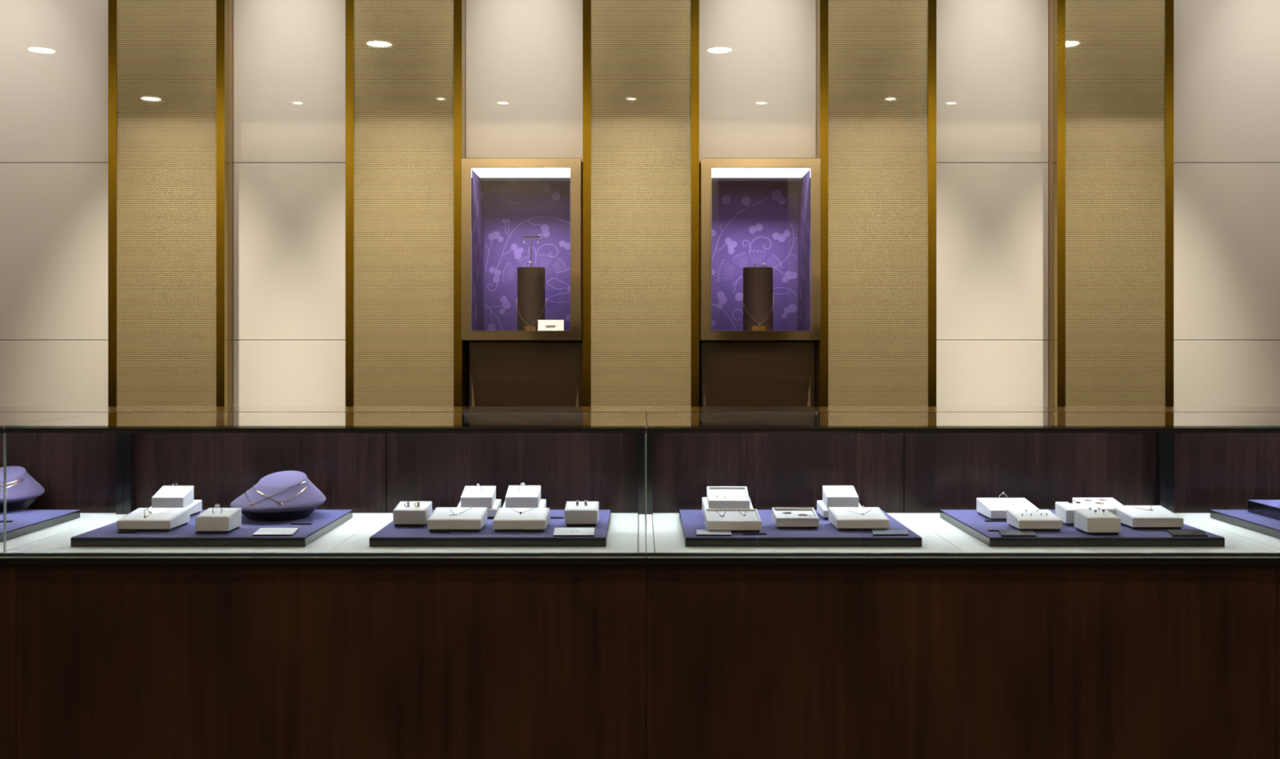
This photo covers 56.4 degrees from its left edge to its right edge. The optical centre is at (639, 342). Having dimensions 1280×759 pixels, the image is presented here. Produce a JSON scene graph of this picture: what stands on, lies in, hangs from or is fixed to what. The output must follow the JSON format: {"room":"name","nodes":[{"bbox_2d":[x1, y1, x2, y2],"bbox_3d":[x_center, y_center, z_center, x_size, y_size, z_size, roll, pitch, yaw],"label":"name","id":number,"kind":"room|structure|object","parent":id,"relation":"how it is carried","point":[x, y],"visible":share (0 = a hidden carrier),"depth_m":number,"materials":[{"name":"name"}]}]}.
{"room":"shop","nodes":[
{"label":"shop","id":0,"kind":"room"},
{"bbox_2d":[0,339,1279,406],"bbox_3d":[0.000,-0.250,4.170,9.200,3.100,0.100,0,0,0],"label":"wall","id":1,"kind":"structure","parent":0,"point":[700,341],"depth_m":4.12,"materials":[{"name":"brown paint"}]},
{"bbox_2d":[0,0,107,406],"bbox_3d":[-3.142,-0.250,3.890,2.895,3.098,0.020,0,0,0],"label":"cladding","id":2,"kind":"object","parent":1,"relation":"attached to","point":[54,53],"visible":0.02,"depth_m":3.88,"materials":[{"name":"beige glass"}]},
{"bbox_2d":[107,0,253,406],"bbox_3d":[-1.508,-0.250,3.940,0.371,3.100,0.280,0,0,0],"label":"metal panel","id":3,"kind":"object","parent":1,"relation":"attached to","point":[171,162],"visible":0.38,"depth_m":3.80,"materials":[{"name":"gold metal"}]},
{"bbox_2d":[233,0,345,406],"bbox_3d":[-1.131,-0.250,3.890,0.383,3.098,0.020,0,0,0],"label":"cladding","id":4,"kind":"object","parent":1,"relation":"attached to","point":[289,55],"visible":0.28,"depth_m":3.88,"materials":[{"name":"beige glass"}]},
{"bbox_2d":[345,0,474,406],"bbox_3d":[-0.753,-0.250,3.940,0.371,3.100,0.280,0,0,0],"label":"metal panel","id":5,"kind":"object","parent":1,"relation":"attached to","point":[406,60],"visible":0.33,"depth_m":3.80,"materials":[{"name":"gold metal"}]},
{"bbox_2d":[461,158,582,340],"bbox_3d":[-0.373,-0.329,3.909,0.376,0.646,0.342,0,0,0],"label":"display case","id":6,"kind":"object","parent":1,"relation":"attached to","point":[504,200],"visible":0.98,"depth_m":4.06,"materials":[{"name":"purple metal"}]},
{"bbox_2d":[472,168,570,181],"bbox_3d":[-0.373,-0.540,3.845,0.311,0.016,0.182,0,0,0],"label":"light","id":7,"kind":"object","parent":6,"relation":"on","point":[478,175],"depth_m":3.87,"materials":[{"name":"white plastic"}]},
{"bbox_2d":[517,266,545,330],"bbox_3d":[-0.352,-0.138,3.859,0.090,0.207,0.091,0,0,0],"label":"cylinder riser","id":8,"kind":"object","parent":6,"relation":"on","point":[531,280],"visible":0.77,"depth_m":3.82,"materials":[{"name":"black"}]},
{"bbox_2d":[515,297,546,328],"bbox_3d":[-0.352,-0.094,3.838,0.096,0.099,0.061,0,0,0],"label":"necklace","id":9,"kind":"object","parent":8,"relation":"attached to","point":[517,298],"visible":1,"depth_m":3.83,"materials":[{"name":"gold metal"}]},
{"bbox_2d":[521,235,540,266],"bbox_3d":[-0.352,-0.294,3.860,0.062,0.105,0.024,0,0,0],"label":"stand","id":10,"kind":"object","parent":8,"relation":"on","point":[522,236],"visible":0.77,"depth_m":3.86,"materials":[{"name":"silver metal"}]},
{"bbox_2d":[537,320,564,330],"bbox_3d":[-0.283,-0.052,3.792,0.082,0.037,0.016,0,0,0],"label":"price card","id":11,"kind":"object","parent":6,"relation":"on","point":[543,325],"visible":0.91,"depth_m":3.79,"materials":[{"name":"white paper"}]},
{"bbox_2d":[466,0,582,163],"bbox_3d":[-0.375,-1.192,3.890,0.383,1.214,0.020,0,0,0],"label":"cladding","id":12,"kind":"object","parent":1,"relation":"attached to","point":[524,58],"visible":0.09,"depth_m":3.88,"materials":[{"name":"beige glass"}]},
{"bbox_2d":[469,342,582,406],"bbox_3d":[-0.371,0.649,3.892,0.369,1.299,0.016,0,0,0],"label":"glass panel","id":13,"kind":"object","parent":1,"relation":"attached to","point":[502,374],"visible":0.29,"depth_m":3.88,"materials":[{"name":"brown"}]},
{"bbox_2d":[582,0,699,406],"bbox_3d":[0.003,-0.250,3.940,0.371,3.100,0.280,0,0,0],"label":"metal panel","id":14,"kind":"object","parent":1,"relation":"attached to","point":[641,58],"visible":0.44,"depth_m":3.80,"materials":[{"name":"gold metal"}]},
{"bbox_2d":[701,342,814,406],"bbox_3d":[0.385,0.649,3.892,0.369,1.299,0.016,0,0,0],"label":"glass panel","id":15,"kind":"object","parent":1,"relation":"attached to","point":[734,374],"visible":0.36,"depth_m":3.88,"materials":[{"name":"brown"}]},
{"bbox_2d":[699,0,816,160],"bbox_3d":[0.381,-1.192,3.890,0.383,1.214,0.020,0,0,0],"label":"cladding","id":16,"kind":"object","parent":1,"relation":"attached to","point":[757,58],"visible":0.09,"depth_m":3.88,"materials":[{"name":"beige glass"}]},
{"bbox_2d":[699,158,821,340],"bbox_3d":[0.380,-0.329,3.909,0.376,0.646,0.342,0,0,0],"label":"display case","id":17,"kind":"object","parent":1,"relation":"attached to","point":[753,211],"visible":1,"depth_m":4.06,"materials":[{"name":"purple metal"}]},
{"bbox_2d":[742,266,773,330],"bbox_3d":[0.382,-0.138,3.859,0.096,0.207,0.098,0,0,0],"label":"cylinder riser","id":18,"kind":"object","parent":17,"relation":"on","point":[757,282],"visible":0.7,"depth_m":3.82,"materials":[{"name":"black"}]},
{"bbox_2d":[742,295,773,326],"bbox_3d":[0.382,-0.101,3.837,0.102,0.101,0.065,0,0,0],"label":"necklace","id":19,"kind":"object","parent":18,"relation":"attached to","point":[742,295],"visible":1,"depth_m":3.83,"materials":[{"name":"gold metal"}]},
{"bbox_2d":[711,168,809,181],"bbox_3d":[0.380,-0.540,3.845,0.311,0.016,0.182,0,0,0],"label":"light","id":20,"kind":"object","parent":17,"relation":"on","point":[717,175],"depth_m":3.87,"materials":[{"name":"white plastic"}]},
{"bbox_2d":[807,0,936,406],"bbox_3d":[0.759,-0.250,3.940,0.371,3.100,0.280,0,0,0],"label":"metal panel","id":21,"kind":"object","parent":1,"relation":"attached to","point":[876,60],"visible":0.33,"depth_m":3.80,"materials":[{"name":"gold metal"}]},
{"bbox_2d":[936,0,1048,406],"bbox_3d":[1.137,-0.250,3.890,0.383,3.098,0.020,0,0,0],"label":"cladding","id":22,"kind":"object","parent":1,"relation":"attached to","point":[992,55],"visible":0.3,"depth_m":3.88,"materials":[{"name":"beige glass"}]},
{"bbox_2d":[1028,0,1173,406],"bbox_3d":[1.514,-0.250,3.940,0.371,3.100,0.280,0,0,0],"label":"metal panel","id":23,"kind":"object","parent":1,"relation":"attached to","point":[1110,162],"visible":0.38,"depth_m":3.80,"materials":[{"name":"gold metal"}]},
{"bbox_2d":[1173,0,1279,406],"bbox_3d":[3.145,-0.250,3.890,2.889,3.098,0.020,0,0,0],"label":"cladding","id":24,"kind":"object","parent":1,"relation":"attached to","point":[1227,52],"visible":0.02,"depth_m":3.88,"materials":[{"name":"beige glass"}]},
{"bbox_3d":[0.000,1.350,1.060,9.400,0.100,6.320,0,0,0],"label":"floor","id":25,"kind":"structure","parent":0,"visible":0},
{"bbox_2d":[0,406,147,758],"bbox_3d":[-1.760,0.727,2.522,1.182,1.146,0.655,0,0,0],"label":"display counter","id":26,"kind":"object","parent":25,"relation":"on","point":[83,472],"depth_m":2.72,"materials":[{"name":"brown wood"}]},
{"bbox_2d":[0,558,7,564],"bbox_3d":[-1.761,0.404,2.464,1.181,0.012,0.520,0,0,0],"label":"tray","id":27,"kind":"object","parent":26,"relation":"on","point":[2,561],"depth_m":2.20,"materials":[{"name":"black"}]},
{"bbox_2d":[0,510,79,542],"bbox_3d":[-1.466,0.381,2.462,0.447,0.018,0.377,0,0,0],"label":"display tray","id":28,"kind":"object","parent":26,"relation":"on","point":[24,522],"visible":1,"depth_m":2.52,"materials":[{"name":"fabric"}]},
{"bbox_2d":[0,466,44,512],"bbox_3d":[-1.432,0.327,2.660,0.191,0.090,0.185,0,0,0],"label":"bust","id":29,"kind":"object","parent":28,"relation":"on","point":[20,496],"visible":0.9,"depth_m":2.64,"materials":[{"name":"purple fabric"}]},
{"bbox_2d":[4,406,646,758],"bbox_3d":[-0.579,0.727,2.522,1.182,1.146,0.655,0,0,0],"label":"display counter","id":30,"kind":"object","parent":25,"relation":"on","point":[336,646],"depth_m":2.24,"materials":[{"name":"brown wood"}]},
{"bbox_2d":[71,510,352,546],"bbox_3d":[-0.862,0.381,2.462,0.447,0.018,0.377,0,0,0],"label":"display tray","id":31,"kind":"object","parent":30,"relation":"on","point":[323,522],"visible":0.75,"depth_m":2.28,"materials":[{"name":"fabric"}]},
{"bbox_2d":[117,530,137,533],"bbox_3d":[-1.000,0.370,2.329,0.036,0.003,0.009,0,0,0],"label":"price tag","id":32,"kind":"object","parent":31,"relation":"on","point":[120,531],"visible":1,"depth_m":2.33,"materials":[{"name":"black"}]},
{"bbox_2d":[116,507,190,532],"bbox_3d":[-0.974,0.355,2.391,0.105,0.033,0.105,0,0,0],"label":"block","id":33,"kind":"object","parent":31,"relation":"on","point":[168,521],"visible":1,"depth_m":2.36,"materials":[{"name":"white leather"}]},
{"bbox_2d":[143,508,170,518],"bbox_3d":[-0.981,0.345,2.392,0.056,0.014,0.076,0,0,0],"label":"necklace","id":34,"kind":"object","parent":33,"relation":"on","point":[144,516],"visible":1,"depth_m":2.39,"materials":[{"name":"gold metal"}]},
{"bbox_2d":[146,507,174,514],"bbox_3d":[-0.975,0.343,2.412,0.057,0.010,0.046,0,0,0],"label":"necklace","id":35,"kind":"object","parent":33,"relation":"on","point":[148,508],"visible":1,"depth_m":2.40,"materials":[{"name":"silver metal"}]},
{"bbox_2d":[149,499,201,516],"bbox_3d":[-0.998,0.358,2.550,0.088,0.029,0.100,0,0,0],"label":"block","id":36,"kind":"object","parent":31,"relation":"on","point":[195,508],"visible":0.24,"depth_m":2.57,"materials":[{"name":"white leather"}]},
{"bbox_2d":[151,485,193,507],"bbox_3d":[-0.996,0.331,2.545,0.067,0.042,0.060,0,0,0],"label":"block","id":37,"kind":"object","parent":36,"relation":"on","point":[182,496],"visible":0.92,"depth_m":2.53,"materials":[{"name":"white leather"}]},
{"bbox_2d":[195,531,214,533],"bbox_3d":[-0.845,0.370,2.322,0.037,0.003,0.009,0,0,0],"label":"price tag","id":38,"kind":"object","parent":31,"relation":"on","point":[197,532],"visible":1,"depth_m":2.32,"materials":[{"name":"black plastic"}]},
{"bbox_2d":[195,507,241,533],"bbox_3d":[-0.831,0.352,2.353,0.066,0.040,0.075,0,0,0],"label":"block","id":39,"kind":"object","parent":31,"relation":"on","point":[230,518],"visible":1,"depth_m":2.32,"materials":[{"name":"white leather"}]},
{"bbox_2d":[212,503,222,514],"bbox_3d":[-0.829,0.329,2.339,0.020,0.023,0.008,0,0,0],"label":"ring","id":40,"kind":"object","parent":39,"relation":"on","point":[215,505],"visible":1,"depth_m":2.34,"materials":[{"name":"silver metal"}]},
{"bbox_2d":[252,528,298,536],"bbox_3d":[-0.709,0.370,2.327,0.087,0.004,0.078,0,0,0],"label":"price card","id":41,"kind":"object","parent":31,"relation":"on","point":[261,531],"visible":1,"depth_m":2.31,"materials":[{"name":"white paper"}]},
{"bbox_2d":[230,471,325,521],"bbox_3d":[-0.768,0.325,2.535,0.196,0.093,0.191,0,0,0],"label":"bust","id":42,"kind":"object","parent":31,"relation":"on","point":[300,507],"visible":0.96,"depth_m":2.50,"materials":[{"name":"purple fabric"}]},
{"bbox_2d":[244,481,305,506],"bbox_3d":[-0.784,0.317,2.501,0.136,0.044,0.088,0,0,11],"label":"necklace","id":43,"kind":"object","parent":42,"relation":"on","point":[304,482],"visible":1,"depth_m":2.49,"materials":[{"name":"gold metal"}]},
{"bbox_2d":[252,484,308,505],"bbox_3d":[-0.773,0.320,2.504,0.129,0.035,0.080,0,0,11],"label":"necklace","id":44,"kind":"object","parent":42,"relation":"on","point":[280,502],"visible":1,"depth_m":2.48,"materials":[{"name":"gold metal"}]},
{"bbox_2d":[290,522,312,524],"bbox_3d":[-0.691,0.370,2.436,0.041,0.003,0.009,0,0,0],"label":"price tag","id":45,"kind":"object","parent":31,"relation":"on","point":[292,523],"visible":1,"depth_m":2.43,"materials":[{"name":"black"}]},
{"bbox_2d":[4,427,646,431],"bbox_3d":[-0.579,0.161,2.199,1.181,0.006,0.006,0,0,0],"label":"light","id":46,"kind":"object","parent":30,"relation":"on","point":[6,428],"depth_m":2.20,"materials":[{"name":"black"}]},
{"bbox_2d":[7,516,646,564],"bbox_3d":[-0.579,0.404,2.464,1.181,0.012,0.520,0,0,0],"label":"tray","id":47,"kind":"object","parent":30,"relation":"on","point":[348,544],"depth_m":2.20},
{"bbox_2d":[368,510,610,546],"bbox_3d":[-0.290,0.381,2.462,0.452,0.018,0.377,0,0,0],"label":"display tray","id":48,"kind":"object","parent":30,"relation":"on","point":[390,535],"visible":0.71,"depth_m":2.27,"materials":[{"name":"fabric"}]},
{"bbox_2d":[392,501,431,526],"bbox_3d":[-0.464,0.351,2.438,0.066,0.042,0.072,0,0,0],"label":"block","id":49,"kind":"object","parent":48,"relation":"on","point":[411,516],"visible":0.94,"depth_m":2.40,"materials":[{"name":"white leather"}]},
{"bbox_2d":[404,501,409,507],"bbox_3d":[-0.474,0.330,2.428,0.010,0.011,0.007,0,0,0],"label":"earring","id":50,"kind":"object","parent":49,"relation":"on","point":[407,502],"visible":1,"depth_m":2.43,"materials":[{"name":"silver metal"}]},
{"bbox_2d":[413,501,419,507],"bbox_3d":[-0.454,0.330,2.428,0.010,0.011,0.007,0,0,0],"label":"earring","id":51,"kind":"object","parent":49,"relation":"on","point":[417,502],"visible":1,"depth_m":2.42,"materials":[{"name":"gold metal"}]},
{"bbox_2d":[430,530,450,533],"bbox_3d":[-0.390,0.370,2.330,0.040,0.003,0.009,0,0,0],"label":"price tag","id":52,"kind":"object","parent":48,"relation":"on","point":[431,531],"visible":1,"depth_m":2.33,"materials":[{"name":"black plastic"}]},
{"bbox_2d":[426,507,487,532],"bbox_3d":[-0.364,0.355,2.389,0.105,0.034,0.105,0,0,0],"label":"block","id":53,"kind":"object","parent":48,"relation":"on","point":[473,520],"visible":1,"depth_m":2.34,"materials":[{"name":"white leather"}]},
{"bbox_2d":[448,507,471,515],"bbox_3d":[-0.365,0.341,2.395,0.046,0.008,0.069,0,0,0],"label":"necklace","id":54,"kind":"object","parent":53,"relation":"on","point":[471,508],"visible":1,"depth_m":2.39,"materials":[{"name":"silver metal"}]},
{"bbox_2d":[457,499,501,519],"bbox_3d":[-0.344,0.356,2.547,0.088,0.032,0.080,0,0,0],"label":"block","id":55,"kind":"object","parent":48,"relation":"on","point":[491,513],"visible":0.31,"depth_m":2.51,"materials":[{"name":"white leather"}]},
{"bbox_2d":[460,485,496,508],"bbox_3d":[-0.345,0.331,2.549,0.067,0.039,0.068,0,0,0],"label":"block","id":56,"kind":"object","parent":55,"relation":"on","point":[469,498],"visible":0.94,"depth_m":2.52,"materials":[{"name":"white leather"}]},
{"bbox_2d":[493,507,549,532],"bbox_3d":[-0.237,0.355,2.389,0.104,0.034,0.105,0,0,0],"label":"block","id":57,"kind":"object","parent":48,"relation":"on","point":[506,519],"visible":1,"depth_m":2.34,"materials":[{"name":"white leather"}]},
{"bbox_2d":[502,499,546,507],"bbox_3d":[-0.248,0.356,2.547,0.088,0.032,0.080,0,0,0],"label":"block","id":58,"kind":"object","parent":48,"relation":"on","point":[543,502],"visible":0.16,"depth_m":2.55,"materials":[{"name":"white leather"}]},
{"bbox_2d":[505,485,541,507],"bbox_3d":[-0.249,0.330,2.549,0.070,0.040,0.068,0,0,0],"label":"block","id":59,"kind":"object","parent":58,"relation":"on","point":[531,497],"visible":0.94,"depth_m":2.52,"materials":[{"name":"white leather"}]},
{"bbox_2d":[518,482,526,490],"bbox_3d":[-0.251,0.310,2.550,0.017,0.021,0.008,0,0,0],"label":"ring","id":60,"kind":"object","parent":59,"relation":"on","point":[522,483],"visible":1,"depth_m":2.55,"materials":[{"name":"silver metal"}]},
{"bbox_2d":[524,530,542,532],"bbox_3d":[-0.208,0.370,2.339,0.034,0.003,0.009,0,0,0],"label":"price tag","id":61,"kind":"object","parent":48,"relation":"on","point":[525,531],"visible":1,"depth_m":2.33,"materials":[{"name":"black plastic"}]},
{"bbox_2d":[550,516,563,519],"bbox_3d":[-0.175,0.370,2.518,0.027,0.003,0.009,0,0,0],"label":"price tag","id":62,"kind":"object","parent":48,"relation":"on","point":[551,517],"visible":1,"depth_m":2.51,"materials":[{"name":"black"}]},
{"bbox_2d":[553,528,595,537],"bbox_3d":[-0.129,0.370,2.326,0.081,0.004,0.088,0,0,0],"label":"price card","id":63,"kind":"object","parent":48,"relation":"on","point":[558,532],"visible":1,"depth_m":2.31,"materials":[{"name":"white paper"}]},
{"bbox_2d":[571,524,588,526],"bbox_3d":[-0.121,0.370,2.412,0.034,0.003,0.009,0,0,0],"label":"price tag","id":64,"kind":"object","parent":48,"relation":"on","point":[571,525],"visible":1,"depth_m":2.41,"materials":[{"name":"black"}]},
{"bbox_2d":[564,501,599,526],"bbox_3d":[-0.119,0.351,2.443,0.067,0.042,0.072,0,0,0],"label":"block","id":65,"kind":"object","parent":48,"relation":"on","point":[581,514],"visible":1,"depth_m":2.41,"materials":[{"name":"white leather"}]},
{"bbox_2d":[644,406,1279,758],"bbox_3d":[0.604,0.727,2.522,1.182,1.146,0.655,0,0,0],"label":"display counter","id":66,"kind":"object","parent":25,"relation":"on","point":[955,645],"depth_m":2.24,"materials":[{"name":"brown wood"}]},
{"bbox_2d":[679,510,921,546],"bbox_3d":[0.312,0.381,2.462,0.451,0.018,0.377,0,0,0],"label":"display tray","id":67,"kind":"object","parent":66,"relation":"on","point":[826,535],"visible":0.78,"depth_m":2.28,"materials":[{"name":"fabric"}]},
{"bbox_2d":[696,529,731,536],"bbox_3d":[0.144,0.370,2.317,0.070,0.004,0.058,0,0,0],"label":"name plaque","id":68,"kind":"object","parent":67,"relation":"on","point":[699,532],"visible":1,"depth_m":2.30,"materials":[{"name":"white"}]},
{"bbox_2d":[702,497,753,517],"bbox_3d":[0.185,0.353,2.533,0.103,0.037,0.094,0,0,0],"label":"block","id":69,"kind":"object","parent":67,"relation":"on","point":[704,504],"visible":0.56,"depth_m":2.51,"materials":[{"name":"white leather"}]},
{"bbox_2d":[706,486,749,508],"bbox_3d":[0.186,0.328,2.527,0.086,0.037,0.070,0,0,0],"label":"block","id":70,"kind":"object","parent":69,"relation":"on","point":[736,497],"visible":1,"depth_m":2.52,"materials":[{"name":"white leather"}]},
{"bbox_2d":[704,509,761,533],"bbox_3d":[0.184,0.356,2.378,0.106,0.033,0.100,0,0,0],"label":"block","id":71,"kind":"object","parent":67,"relation":"on","point":[734,521],"visible":1,"depth_m":2.34,"materials":[{"name":"white leather"}]},
{"bbox_2d":[742,533,766,534],"bbox_3d":[0.222,0.370,2.307,0.046,0.003,0.009,0,0,0],"label":"price tag","id":72,"kind":"object","parent":67,"relation":"on","point":[743,533],"visible":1,"depth_m":2.30,"materials":[{"name":"black plastic"}]},
{"bbox_2d":[772,507,818,528],"bbox_3d":[0.314,0.356,2.412,0.085,0.032,0.078,0,0,0],"label":"block","id":73,"kind":"object","parent":67,"relation":"on","point":[781,521],"visible":1,"depth_m":2.39,"materials":[{"name":"white leather"}]},
{"bbox_2d":[788,527,811,529],"bbox_3d":[0.319,0.370,2.375,0.044,0.003,0.009,0,0,0],"label":"price tag","id":74,"kind":"object","parent":67,"relation":"on","point":[789,528],"visible":1,"depth_m":2.37,"materials":[{"name":"black"}]},
{"bbox_2d":[817,500,862,519],"bbox_3d":[0.427,0.357,2.540,0.088,0.030,0.090,0,0,0],"label":"block","id":75,"kind":"object","parent":67,"relation":"on","point":[822,509],"visible":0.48,"depth_m":2.52,"materials":[{"name":"white leather"}]},
{"bbox_2d":[822,485,858,509],"bbox_3d":[0.426,0.330,2.538,0.067,0.042,0.065,0,0,0],"label":"block","id":76,"kind":"object","parent":75,"relation":"on","point":[832,498],"visible":0.98,"depth_m":2.51,"materials":[{"name":"white leather"}]},
{"bbox_2d":[828,507,889,531],"bbox_3d":[0.440,0.355,2.401,0.104,0.033,0.105,0,0,0],"label":"block","id":77,"kind":"object","parent":67,"relation":"on","point":[842,520],"visible":1,"depth_m":2.36,"materials":[{"name":"white leather"}]},
{"bbox_2d":[846,510,871,515],"bbox_3d":[0.445,0.343,2.401,0.051,0.006,0.045,0,0,0],"label":"necklace","id":78,"kind":"object","parent":77,"relation":"on","point":[846,510],"visible":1,"depth_m":2.40,"materials":[{"name":"silver metal"}]},
{"bbox_2d":[871,528,908,536],"bbox_3d":[0.486,0.370,2.321,0.078,0.004,0.062,0,0,0],"label":"name plaque","id":79,"kind":"object","parent":67,"relation":"on","point":[876,532],"visible":1,"depth_m":2.31,"materials":[{"name":"black"}]},
{"bbox_2d":[646,521,1279,564],"bbox_3d":[0.603,0.404,2.464,1.181,0.012,0.520,0,0,0],"label":"display shelf","id":80,"kind":"object","parent":66,"relation":"on","point":[943,543],"depth_m":2.20,"materials":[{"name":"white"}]},
{"bbox_2d":[646,427,1279,431],"bbox_3d":[0.603,0.161,2.199,1.181,0.006,0.006,0,0,0],"label":"light","id":81,"kind":"object","parent":66,"relation":"on","point":[647,428],"depth_m":2.20,"materials":[{"name":"black"}]},
{"bbox_2d":[940,510,1224,546],"bbox_3d":[0.890,0.381,2.462,0.448,0.018,0.377,0,0,0],"label":"display tray","id":82,"kind":"object","parent":66,"relation":"on","point":[970,522],"visible":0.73,"depth_m":2.27,"materials":[{"name":"purple fabric"}]},
{"bbox_2d":[984,520,1005,522],"bbox_3d":[0.736,0.370,2.473,0.042,0.003,0.009,0,0,0],"label":"price tag","id":83,"kind":"object","parent":82,"relation":"on","point":[986,521],"visible":1,"depth_m":2.47,"materials":[{"name":"black"}]},
{"bbox_2d":[976,497,1039,520],"bbox_3d":[0.782,0.355,2.533,0.105,0.035,0.107,0,0,0],"label":"block","id":84,"kind":"object","parent":82,"relation":"on","point":[990,508],"visible":0.66,"depth_m":2.52,"materials":[{"name":"white leather"}]},
{"bbox_2d":[998,530,1036,537],"bbox_3d":[0.731,0.370,2.309,0.079,0.004,0.059,0,0,0],"label":"name plaque","id":85,"kind":"object","parent":82,"relation":"on","point":[1002,533],"visible":1,"depth_m":2.30,"materials":[{"name":"black"}]},
{"bbox_2d":[1006,509,1062,531],"bbox_3d":[0.787,0.356,2.382,0.086,0.033,0.080,0,0,0],"label":"block","id":86,"kind":"object","parent":82,"relation":"on","point":[1037,522],"visible":1,"depth_m":2.35,"materials":[{"name":"white leather"}]},
{"bbox_2d":[1055,502,1097,525],"bbox_3d":[0.895,0.352,2.445,0.066,0.041,0.064,0,0,0],"label":"block","id":87,"kind":"object","parent":82,"relation":"on","point":[1064,511],"visible":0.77,"depth_m":2.43,"materials":[{"name":"white leather"}]},
{"bbox_2d":[1074,510,1120,535],"bbox_3d":[0.894,0.352,2.334,0.065,0.040,0.070,0,0,0],"label":"block","id":88,"kind":"object","parent":82,"relation":"on","point":[1086,522],"visible":0.93,"depth_m":2.30,"materials":[{"name":"white leather"}]},
{"bbox_2d":[1072,497,1122,515],"bbox_3d":[0.961,0.351,2.491,0.086,0.042,0.088,0,0,0],"label":"block","id":89,"kind":"object","parent":82,"relation":"on","point":[1108,504],"visible":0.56,"depth_m":2.49,"materials":[{"name":"white leather"}]},
{"bbox_2d":[1093,533,1112,535],"bbox_3d":[0.892,0.370,2.302,0.035,0.003,0.009,0,0,0],"label":"price tag","id":90,"kind":"object","parent":82,"relation":"on","point":[1093,534],"visible":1,"depth_m":2.30,"materials":[{"name":"black plastic"}]},
{"bbox_2d":[1112,505,1183,529],"bbox_3d":[1.027,0.355,2.418,0.102,0.034,0.105,0,0,0],"label":"block","id":91,"kind":"object","parent":82,"relation":"on","point":[1135,518],"visible":0.94,"depth_m":2.38,"materials":[{"name":"white leather"}]},
{"bbox_2d":[1167,529,1208,537],"bbox_3d":[1.061,0.370,2.312,0.086,0.004,0.065,0,0,0],"label":"name plaque","id":92,"kind":"object","parent":82,"relation":"on","point":[1174,533],"visible":1,"depth_m":2.30,"materials":[{"name":"black"}]},
{"bbox_2d":[1142,406,1279,758],"bbox_3d":[1.786,0.727,2.522,1.182,1.146,0.655,0,0,0],"label":"display counter","id":93,"kind":"object","parent":25,"relation":"on","point":[1206,472],"depth_m":2.72,"materials":[{"name":"brown wood"}]},
{"bbox_2d":[1210,510,1279,538],"bbox_3d":[1.490,0.381,2.462,0.447,0.018,0.377,0,0,0],"label":"display tray","id":94,"kind":"object","parent":93,"relation":"on","point":[1245,519],"visible":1,"depth_m":2.51,"materials":[{"name":"purple fabric"}]},
{"bbox_2d":[1247,499,1279,520],"bbox_3d":[1.492,0.359,2.500,0.316,0.026,0.240,0,0,0],"label":"display riser","id":95,"kind":"object","parent":94,"relation":"on","point":[1270,508],"visible":1,"depth_m":2.56,"materials":[{"name":"purple fabric"}]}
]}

